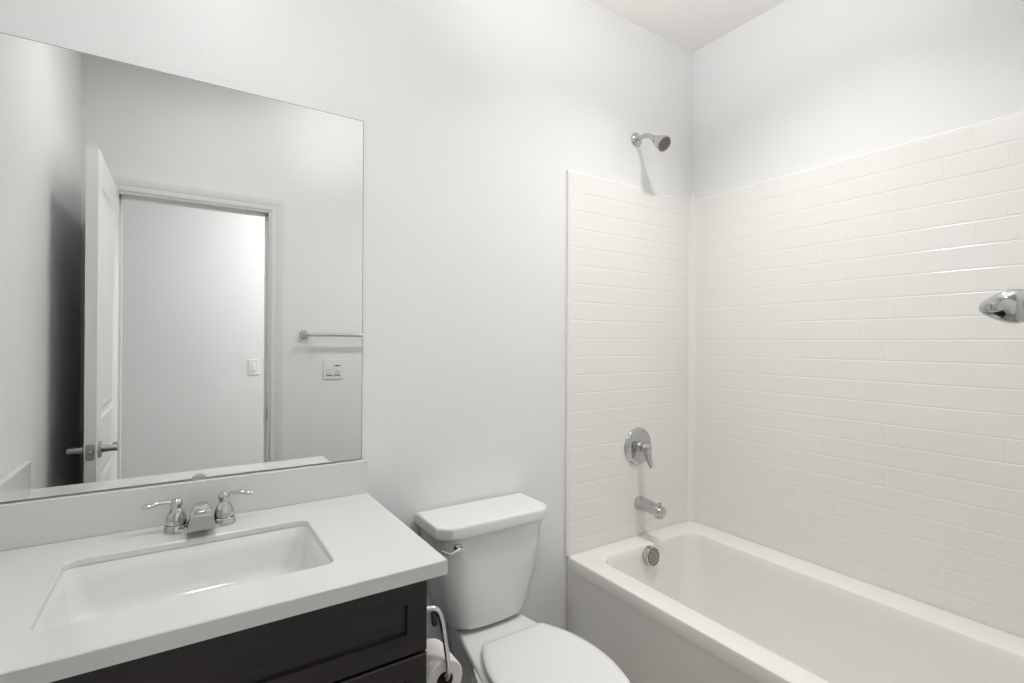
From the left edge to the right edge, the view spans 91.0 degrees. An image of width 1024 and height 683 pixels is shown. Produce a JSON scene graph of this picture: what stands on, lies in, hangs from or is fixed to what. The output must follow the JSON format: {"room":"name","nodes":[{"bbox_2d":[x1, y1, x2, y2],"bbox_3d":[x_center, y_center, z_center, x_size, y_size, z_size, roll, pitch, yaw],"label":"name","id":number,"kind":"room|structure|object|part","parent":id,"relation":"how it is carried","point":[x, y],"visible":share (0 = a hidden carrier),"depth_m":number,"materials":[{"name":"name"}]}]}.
{"room":"bathroom","nodes":[
{"label":"bathroom","id":0,"kind":"room"},
{"bbox_2d":[0,0,692,654],"bbox_3d":[-0.192,-0.022,1.800,2.677,2.741,0.115,0,0,-33],"label":"wall","id":1,"kind":"structure","parent":0,"point":[475,114],"depth_m":1.73,"materials":[{"name":"white paint"}]},
{"bbox_2d":[0,32,363,502],"bbox_3d":[-0.820,-0.158,1.315,0.861,1.043,0.008,0,0,-33],"label":"mirror","id":2,"kind":"object","parent":1,"relation":"attached to","point":[181,258],"visible":1,"depth_m":1.27,"materials":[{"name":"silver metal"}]},
{"bbox_2d":[0,459,367,550],"bbox_3d":[-0.814,0.414,1.313,0.876,0.100,0.019,0,0,-33],"label":"backsplash","id":3,"kind":"structure","parent":1,"relation":"attached to","point":[29,523],"depth_m":1.25,"materials":[{"name":"white stone"}]},
{"bbox_2d":[631,132,670,151],"bbox_3d":[0.593,-0.849,2.136,0.066,0.126,0.176,0,0,-33],"label":"shower","id":4,"kind":"object","parent":1,"relation":"attached to","point":[662,143],"visible":1,"depth_m":2.09,"materials":[{"name":"silver metal"}]},
{"bbox_3d":[0.574,-0.870,2.165,0.019,0.043,0.100,0,0,-33],"label":"arm","id":5,"kind":"part","parent":4,"relation":"part of","materials":[{"name":"silver metal"}]},
{"bbox_2d":[588,0,785,52],"bbox_3d":[0.258,-1.442,1.126,2.677,0.100,1.730,0,0,-33],"label":"ceiling","id":6,"kind":"structure","parent":0,"point":[691,25],"depth_m":2.14,"materials":[{"name":"white paint"}]},
{"bbox_2d":[692,0,1023,198],"bbox_3d":[1.354,-0.014,1.775,0.115,2.741,1.615,0,0,-33],"label":"wall","id":7,"kind":"structure","parent":0,"point":[801,85],"depth_m":1.87,"materials":[{"name":"white paint"}]},
{"bbox_3d":[0.212,1.408,0.385,3.530,0.120,2.930,0,0,-33],"label":"floor","id":8,"kind":"structure","parent":0,"visible":0},
{"bbox_2d":[50,580,426,682],"bbox_3d":[-0.684,0.920,1.075,0.838,0.848,0.558,0,0,-33],"label":"vanity cabinet","id":9,"kind":"object","parent":8,"relation":"on","point":[381,637],"visible":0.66,"depth_m":0.95,"materials":[{"name":"brown wood"}]},
{"bbox_2d":[0,459,447,682],"bbox_3d":[-0.661,0.431,1.079,0.876,0.132,0.578,0,0,-33],"label":"countertop","id":10,"kind":"structure","parent":9,"relation":"on","point":[369,550],"depth_m":1.09,"materials":[{"name":"white stone"}]},
{"bbox_2d":[33,526,330,629],"bbox_3d":[-0.654,0.542,1.056,0.536,0.124,0.366,0,0,-33],"label":"sink","id":11,"kind":"object","parent":10,"relation":"in","point":[89,591],"visible":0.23,"depth_m":1.15,"materials":[{"name":"white ceramic"}]},
{"bbox_2d":[141,490,254,534],"bbox_3d":[-0.756,0.425,1.224,0.239,0.080,0.126,0,0,-33],"label":"faucet","id":12,"kind":"object","parent":10,"relation":"on","point":[201,517],"visible":1,"depth_m":1.21,"materials":[{"name":"silver metal"}]},
{"bbox_3d":[-0.845,0.391,1.202,0.066,0.013,0.020,0,0,-42],"label":"lever","id":13,"kind":"part","parent":12,"relation":"part of","materials":[{"name":"silver metal"}]},
{"bbox_3d":[-0.818,0.424,1.226,0.055,0.080,0.055,0,0,-33],"label":"handle","id":14,"kind":"part","parent":12,"relation":"part of","materials":[{"name":"silver metal"}]},
{"bbox_3d":[-0.774,0.460,1.250,0.116,0.010,0.044,0,0,-33],"label":"deck plate","id":15,"kind":"part","parent":12,"relation":"part of","materials":[{"name":"silver metal"}]},
{"bbox_3d":[-0.754,0.428,1.220,0.060,0.056,0.117,0,0,-33],"label":"spout","id":16,"kind":"part","parent":12,"relation":"part of","materials":[{"name":"silver metal"}]},
{"bbox_3d":[-0.733,0.425,1.281,0.055,0.080,0.055,0,0,-33],"label":"handle","id":17,"kind":"part","parent":12,"relation":"part of","materials":[{"name":"silver metal"}]},
{"bbox_3d":[-0.700,0.392,1.296,0.066,0.013,0.020,0,0,-24],"label":"lever","id":18,"kind":"part","parent":12,"relation":"part of","materials":[{"name":"silver metal"}]},
{"bbox_3d":[-0.362,0.952,0.964,0.416,0.578,0.019,0,0,-33],"label":"door","id":19,"kind":"part","parent":9,"relation":"part of","materials":[{"name":"brown wood"}]},
{"bbox_2d":[427,605,450,680],"bbox_3d":[-0.198,0.694,1.172,0.080,0.158,0.131,0,0,-33],"label":"toilet paper holder","id":20,"kind":"object","parent":9,"relation":"attached to","point":[435,611],"visible":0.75,"depth_m":1.17,"materials":[{"name":"silver metal"}]},
{"bbox_2d":[425,638,461,682],"bbox_3d":[-0.181,0.778,1.193,0.093,0.093,0.101,0,0,-33],"label":"toilet paper roll","id":21,"kind":"object","parent":20,"relation":"on","point":[436,666],"visible":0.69,"depth_m":1.17,"materials":[{"name":"white paper"}]},
{"bbox_2d":[415,493,629,682],"bbox_3d":[0.052,0.955,1.457,0.421,0.788,0.716,0,0,-33],"label":"toilet","id":22,"kind":"object","parent":8,"relation":"on","point":[490,546],"visible":0.99,"depth_m":1.56,"materials":[{"name":"white ceramic"}]},
{"bbox_3d":[-0.178,0.631,1.509,0.079,0.029,0.030,0,0,-33],"label":"flush lever","id":23,"kind":"part","parent":22,"relation":"part of","materials":[{"name":"silver metal"}]},
{"bbox_3d":[0.088,1.139,1.401,0.352,0.420,0.562,0,0,-33],"label":"bowl","id":24,"kind":"part","parent":22,"relation":"part of","materials":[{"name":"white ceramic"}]},
{"bbox_3d":[-0.089,0.758,1.676,0.394,0.316,0.175,0,0,-33],"label":"tank","id":25,"kind":"part","parent":22,"relation":"part of","materials":[{"name":"white ceramic"}]},
{"bbox_3d":[-0.086,0.583,1.674,0.421,0.044,0.200,0,0,-33],"label":"tank lid","id":26,"kind":"part","parent":22,"relation":"part of","materials":[{"name":"white ceramic"}]},
{"bbox_3d":[0.127,0.901,1.353,0.336,0.019,0.460,0,0,-33],"label":"seat lid","id":27,"kind":"part","parent":22,"relation":"part of","materials":[{"name":"white plastic"}]},
{"bbox_2d":[567,521,1023,682],"bbox_3d":[0.946,1.106,1.580,0.767,0.497,1.498,0,0,-33],"label":"bathtub","id":28,"kind":"object","parent":8,"relation":"on","point":[688,601],"visible":0.96,"depth_m":1.74,"materials":[{"name":"white ceramic"}]},
{"bbox_3d":[0.580,0.899,2.096,0.080,0.082,0.040,0,0,-33],"label":"overflow plate","id":29,"kind":"part","parent":28,"relation":"part of","materials":[{"name":"silver metal"}]},
{"bbox_2d":[564,111,1023,637],"bbox_3d":[0.947,0.073,1.578,0.780,1.567,1.498,0,0,-33],"label":"shower surround","id":30,"kind":"object","parent":28,"relation":"on","point":[811,366],"visible":0.98,"depth_m":1.91,"materials":[{"name":"white tile"}]},
{"bbox_3d":[0.541,0.094,2.203,0.776,1.522,0.010,0,0,-33],"label":"panel","id":31,"kind":"part","parent":30,"relation":"part of","materials":[{"name":"white tile"}]},
{"bbox_2d":[624,427,653,467],"bbox_3d":[0.573,0.462,2.168,0.163,0.164,0.083,0,0,-33],"label":"shower valve","id":32,"kind":"object","parent":30,"relation":"attached to","point":[637,447],"visible":1,"depth_m":2.17,"materials":[{"name":"silver metal"}]},
{"bbox_3d":[0.576,0.491,2.163,0.048,0.106,0.071,0,0,-33],"label":"handle","id":33,"kind":"part","parent":32,"relation":"part of","materials":[{"name":"silver metal"}]},
{"bbox_2d":[634,496,665,518],"bbox_3d":[0.592,0.711,2.150,0.057,0.066,0.134,0,0,-33],"label":"tub spout","id":34,"kind":"object","parent":30,"relation":"attached to","point":[641,503],"visible":1,"depth_m":2.13,"materials":[{"name":"silver metal"}]},
{"bbox_3d":[0.857,0.074,2.387,0.045,1.567,0.045,0,0,-33],"label":"corner post","id":35,"kind":"part","parent":30,"relation":"part of","materials":[{"name":"white plastic"}]},
{"bbox_3d":[0.334,-0.023,0.214,3.300,2.741,0.115,0,0,-33],"label":"wall","id":36,"kind":"structure","parent":0,"visible":0},
{"bbox_2d":[979,289,1023,323],"bbox_3d":[0.675,-0.026,0.558,0.646,0.053,0.089,0,0,-33],"label":"towel bar","id":37,"kind":"object","parent":36,"relation":"attached to","point":[1007,306],"visible":1,"depth_m":0.41,"materials":[{"name":"silver metal"}]}
]}

